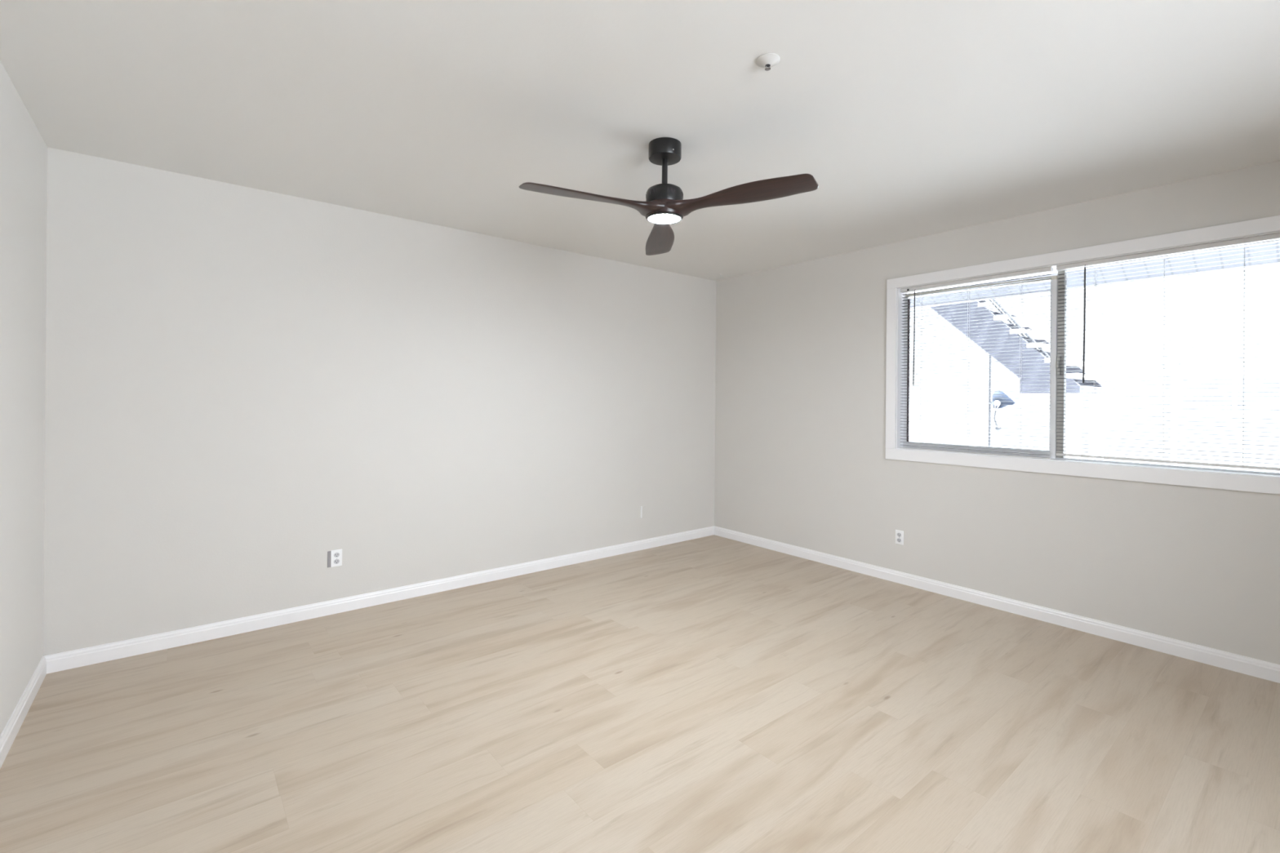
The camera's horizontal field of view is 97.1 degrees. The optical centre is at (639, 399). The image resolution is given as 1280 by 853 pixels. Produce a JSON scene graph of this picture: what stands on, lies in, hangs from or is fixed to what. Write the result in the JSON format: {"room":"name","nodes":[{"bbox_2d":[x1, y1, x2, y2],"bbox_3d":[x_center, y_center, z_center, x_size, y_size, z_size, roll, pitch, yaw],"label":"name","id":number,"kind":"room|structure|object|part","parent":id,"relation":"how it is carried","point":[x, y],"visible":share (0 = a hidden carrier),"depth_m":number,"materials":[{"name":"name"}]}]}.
{"room":"empty bedroom","nodes":[
{"label":"empty bedroom","id":0,"kind":"room"},
{"bbox_2d":[0,60,47,735],"bbox_3d":[-0.925,0.067,0.245,0.140,2.440,5.990,0,0,-39],"label":"wall","id":1,"kind":"structure","parent":0,"point":[23,148],"depth_m":2.22,"materials":[{"name":"white paint"}]},
{"bbox_2d":[0,656,46,768],"bbox_3d":[-0.919,1.246,0.348,0.014,0.082,5.850,0,0,-39],"label":"baseboard","id":2,"kind":"structure","parent":1,"relation":"attached to","point":[11,731],"depth_m":2.22,"materials":[{"name":"white wood"}]},
{"bbox_2d":[43,146,716,656],"bbox_3d":[-1.060,0.066,4.081,4.760,2.440,0.140,0,0,-39],"label":"wall","id":3,"kind":"structure","parent":0,"point":[245,387],"depth_m":3.33,"materials":[{"name":"white paint"}]},
{"bbox_2d":[327,548,342,567],"bbox_3d":[-1.822,0.950,3.373,0.077,0.100,0.010,0,0,-39],"label":"wall outlet","id":4,"kind":"object","parent":3,"relation":"attached to","point":[334,557],"visible":1,"depth_m":3.37,"materials":[{"name":"white plastic"}]},
{"bbox_2d":[333,552,339,557],"bbox_3d":[-1.813,0.931,3.377,0.031,0.029,0.003,0,0,-41],"label":"receptacle","id":5,"kind":"object","parent":4,"relation":"attached to","point":[335,554],"depth_m":3.38,"materials":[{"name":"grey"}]},
{"bbox_2d":[333,559,339,564],"bbox_3d":[-1.814,0.970,3.377,0.031,0.029,0.003,0,0,-41],"label":"receptacle","id":6,"kind":"object","parent":4,"relation":"attached to","point":[335,561],"depth_m":3.38,"materials":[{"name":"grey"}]},
{"bbox_2d":[44,525,714,674],"bbox_3d":[-1.022,1.246,4.021,4.480,0.082,0.014,0,0,-39],"label":"baseboard","id":7,"kind":"structure","parent":3,"relation":"attached to","point":[61,661],"depth_m":3.33,"materials":[{"name":"white wood"}]},
{"bbox_2d":[640,506,645,518],"bbox_3d":[0.028,0.972,4.875,0.053,0.102,0.006,0,0,-39],"label":"blank cover plate","id":8,"kind":"object","parent":3,"relation":"attached to","point":[642,508],"visible":1,"depth_m":4.87,"materials":[{"name":"white paint"}]},
{"bbox_2d":[0,534,1279,852],"bbox_3d":[0.815,1.362,1.754,4.760,0.120,6.130,0,0,-39],"label":"floor","id":9,"kind":"structure","parent":0,"point":[711,694],"depth_m":2.20,"materials":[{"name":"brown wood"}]},
{"bbox_2d":[0,0,1279,280],"bbox_3d":[0.837,-1.198,1.754,4.760,0.120,6.130,0,0,-39],"label":"ceiling","id":10,"kind":"structure","parent":0,"point":[910,119],"depth_m":2.18,"materials":[{"name":"white paint"}]},
{"bbox_2d":[519,137,818,255],"bbox_3d":[0.051,-0.977,2.441,1.115,0.336,1.182,0,0,-39],"label":"ceiling fan","id":11,"kind":"object","parent":10,"relation":"hanging from","point":[664,205],"visible":1,"depth_m":2.44,"materials":[{"name":"brown wood"}]},
{"bbox_3d":[-0.199,-0.840,2.358,0.618,0.050,0.158,-1,1,-30],"label":"blade","id":12,"kind":"part","parent":11,"relation":"part of","materials":[{"name":"brown wood"}]},
{"bbox_3d":[0.108,-0.834,2.895,0.158,0.050,0.618,0,-1,0],"label":"blade","id":13,"kind":"part","parent":11,"relation":"part of","materials":[{"name":"brown wood"}]},
{"bbox_3d":[0.420,-0.852,2.360,0.618,0.050,0.158,-2,-1,30],"label":"blade","id":14,"kind":"part","parent":11,"relation":"part of","materials":[{"name":"brown wood"}]},
{"bbox_2d":[755,53,780,71],"bbox_3d":[0.430,-1.126,1.900,0.080,0.031,0.080,0,0,-39],"label":"sprinkler","id":15,"kind":"object","parent":10,"relation":"attached to","point":[766,60],"visible":1,"depth_m":1.89,"materials":[{"name":"white"}]},
{"bbox_2d":[714,160,1279,664],"bbox_3d":[2.664,0.098,3.154,0.140,2.440,5.990,0,0,-39],"label":"wall","id":16,"kind":"structure","parent":0,"point":[801,348],"depth_m":3.69,"materials":[{"name":"white paint"}]},
{"bbox_2d":[895,529,903,545],"bbox_3d":[1.851,0.987,4.030,0.010,0.100,0.058,0,0,-39],"label":"wall outlet","id":17,"kind":"object","parent":16,"relation":"attached to","point":[899,534],"visible":1,"depth_m":4.03,"materials":[{"name":"white plastic"}]},
{"bbox_2d":[714,525,1279,683],"bbox_3d":[2.550,1.276,3.160,0.014,0.082,5.850,0,0,-39],"label":"baseboard","id":18,"kind":"structure","parent":16,"relation":"attached to","point":[1260,668],"depth_m":3.34,"materials":[{"name":"white wood"}]},
{"bbox_2d":[884,215,1279,494],"bbox_3d":[2.476,-0.212,3.366,0.141,1.303,2.014,0,0,-39],"label":"window","id":19,"kind":"structure","parent":16,"relation":"in","point":[1268,482],"depth_m":3.37,"materials":[{"name":"white plastic"}]},
{"bbox_2d":[899,266,1053,458],"bbox_3d":[2.161,-0.214,3.717,0.050,1.152,0.908,0,0,-39],"label":"mini blind","id":20,"kind":"object","parent":19,"relation":"attached to","point":[1049,268],"visible":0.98,"depth_m":3.66,"materials":[{"name":"white plastic"}]},
{"bbox_3d":[1.970,-0.209,3.967,0.028,1.122,0.001,0,0,-39],"label":"ladder cord","id":21,"kind":"part","parent":20,"relation":"part of","materials":[{"name":"white fabric"}]},
{"bbox_3d":[2.165,-0.207,3.726,0.028,1.122,0.001,0,0,-39],"label":"ladder cord","id":22,"kind":"part","parent":20,"relation":"part of","materials":[{"name":"white fabric"}]},
{"bbox_3d":[2.163,0.355,3.723,0.025,0.013,0.902,0,0,-39],"label":"rail","id":23,"kind":"part","parent":20,"relation":"part of","materials":[{"name":"white plastic"}]},
{"bbox_3d":[2.354,-0.206,3.493,0.028,1.122,0.001,0,0,-39],"label":"ladder cord","id":24,"kind":"part","parent":20,"relation":"part of","materials":[{"name":"white fabric"}]},
{"bbox_3d":[2.197,0.330,3.735,0.022,0.046,0.860,0,0,-39],"label":"sash rail","id":25,"kind":"part","parent":19,"relation":"part of","materials":[{"name":"white plastic"}]},
{"bbox_3d":[2.210,-0.737,3.730,0.027,0.034,0.908,0,0,-39],"label":"sash rail","id":26,"kind":"part","parent":19,"relation":"part of","materials":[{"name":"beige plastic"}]},
{"bbox_3d":[2.475,0.365,3.370,0.129,0.016,1.870,0,0,-39],"label":"sill","id":27,"kind":"part","parent":19,"relation":"part of","materials":[{"name":"white plastic"}]},
{"bbox_2d":[1055,233,1279,471],"bbox_3d":[2.752,-0.225,2.988,0.050,1.120,0.916,0,0,-39],"label":"mini blind","id":28,"kind":"object","parent":19,"relation":"attached to","point":[1276,236],"visible":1,"depth_m":2.96,"materials":[{"name":"white plastic"}]},
{"bbox_3d":[2.584,-0.220,3.209,0.028,1.090,0.001,0,0,-39],"label":"ladder cord","id":29,"kind":"part","parent":28,"relation":"part of","materials":[{"name":"white fabric"}]},
{"bbox_3d":[2.767,-0.218,2.984,0.028,1.090,0.001,0,0,-39],"label":"ladder cord","id":30,"kind":"part","parent":28,"relation":"part of","materials":[{"name":"white fabric"}]},
{"bbox_3d":[2.754,0.328,2.994,0.025,0.013,0.910,0,0,-39],"label":"rail","id":31,"kind":"part","parent":28,"relation":"part of","materials":[{"name":"white plastic"}]},
{"bbox_3d":[2.949,-0.217,2.759,0.028,1.090,0.001,0,0,-39],"label":"ladder cord","id":32,"kind":"part","parent":28,"relation":"part of","materials":[{"name":"white fabric"}]},
{"bbox_3d":[2.813,-0.205,3.032,0.003,1.115,0.870,0,0,-39],"label":"pane","id":33,"kind":"part","parent":19,"relation":"part of","materials":[{"name":"clear glass"}]},
{"label":"outside","id":34,"kind":"structure","parent":0,"visible":0},
{"bbox_3d":[7.608,1.910,9.741,15.860,0.200,42.000,0,0,-39],"label":"ground","id":35,"kind":"structure","parent":34,"visible":0},
{"bbox_2d":[988,355,1015,446],"bbox_3d":[3.971,0.638,6.238,0.122,2.281,0.325,0,0,-23],"label":"satellite dish","id":36,"kind":"object","parent":35,"relation":"on","point":[1005,402],"visible":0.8,"depth_m":6.26,"materials":[{"name":"grey metal"}]},
{"bbox_2d":[929,297,1105,460],"bbox_3d":[3.816,-0.388,7.488,1.020,4.331,3.500,0,0,-39],"label":"staircase","id":37,"kind":"structure","parent":35,"relation":"on","point":[1074,381],"depth_m":6.38,"materials":[{"name":"grey paint"}]},
{"bbox_3d":[3.896,-1.417,6.670,0.016,2.155,1.674,0,0,-39],"label":"rail","id":38,"kind":"part","parent":37,"relation":"part of","materials":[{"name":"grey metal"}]},
{"bbox_3d":[3.896,-1.472,6.670,0.028,2.162,1.684,0,0,-39],"label":"handrail","id":39,"kind":"part","parent":37,"relation":"part of","materials":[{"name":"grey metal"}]},
{"bbox_3d":[4.527,0.862,5.898,0.100,1.845,0.100,0,0,-39],"label":"post","id":40,"kind":"part","parent":37,"relation":"part of","materials":[{"name":"white"}]},
{"bbox_3d":[5.226,0.868,6.465,0.100,1.845,0.100,0,0,-39],"label":"post","id":41,"kind":"part","parent":37,"relation":"part of","materials":[{"name":"white"}]},
{"bbox_2d":[908,265,1279,472],"bbox_3d":[9.487,-1.099,11.243,3.090,5.850,30.000,0,0,-39],"label":"house","id":42,"kind":"structure","parent":35,"relation":"on","point":[1186,398],"depth_m":9.79,"materials":[{"name":"grey paint"}]},
{"bbox_3d":[7.811,-0.128,10.902,0.010,0.260,0.670,0,0,-39],"label":"pane","id":43,"kind":"part","parent":42,"relation":"part of","materials":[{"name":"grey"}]},
{"bbox_2d":[909,241,1279,309],"bbox_3d":[2.139,-1.023,4.323,0.500,0.568,12.500,0,0,-39],"label":"eave","id":44,"kind":"object","parent":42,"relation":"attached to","point":[1277,242],"visible":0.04,"depth_m":3.44,"materials":[{"name":"paint"}]},
{"bbox_3d":[9.407,-0.099,8.933,0.010,0.550,1.200,0,0,-39],"label":"pane","id":45,"kind":"part","parent":42,"relation":"part of","materials":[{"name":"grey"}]}
]}

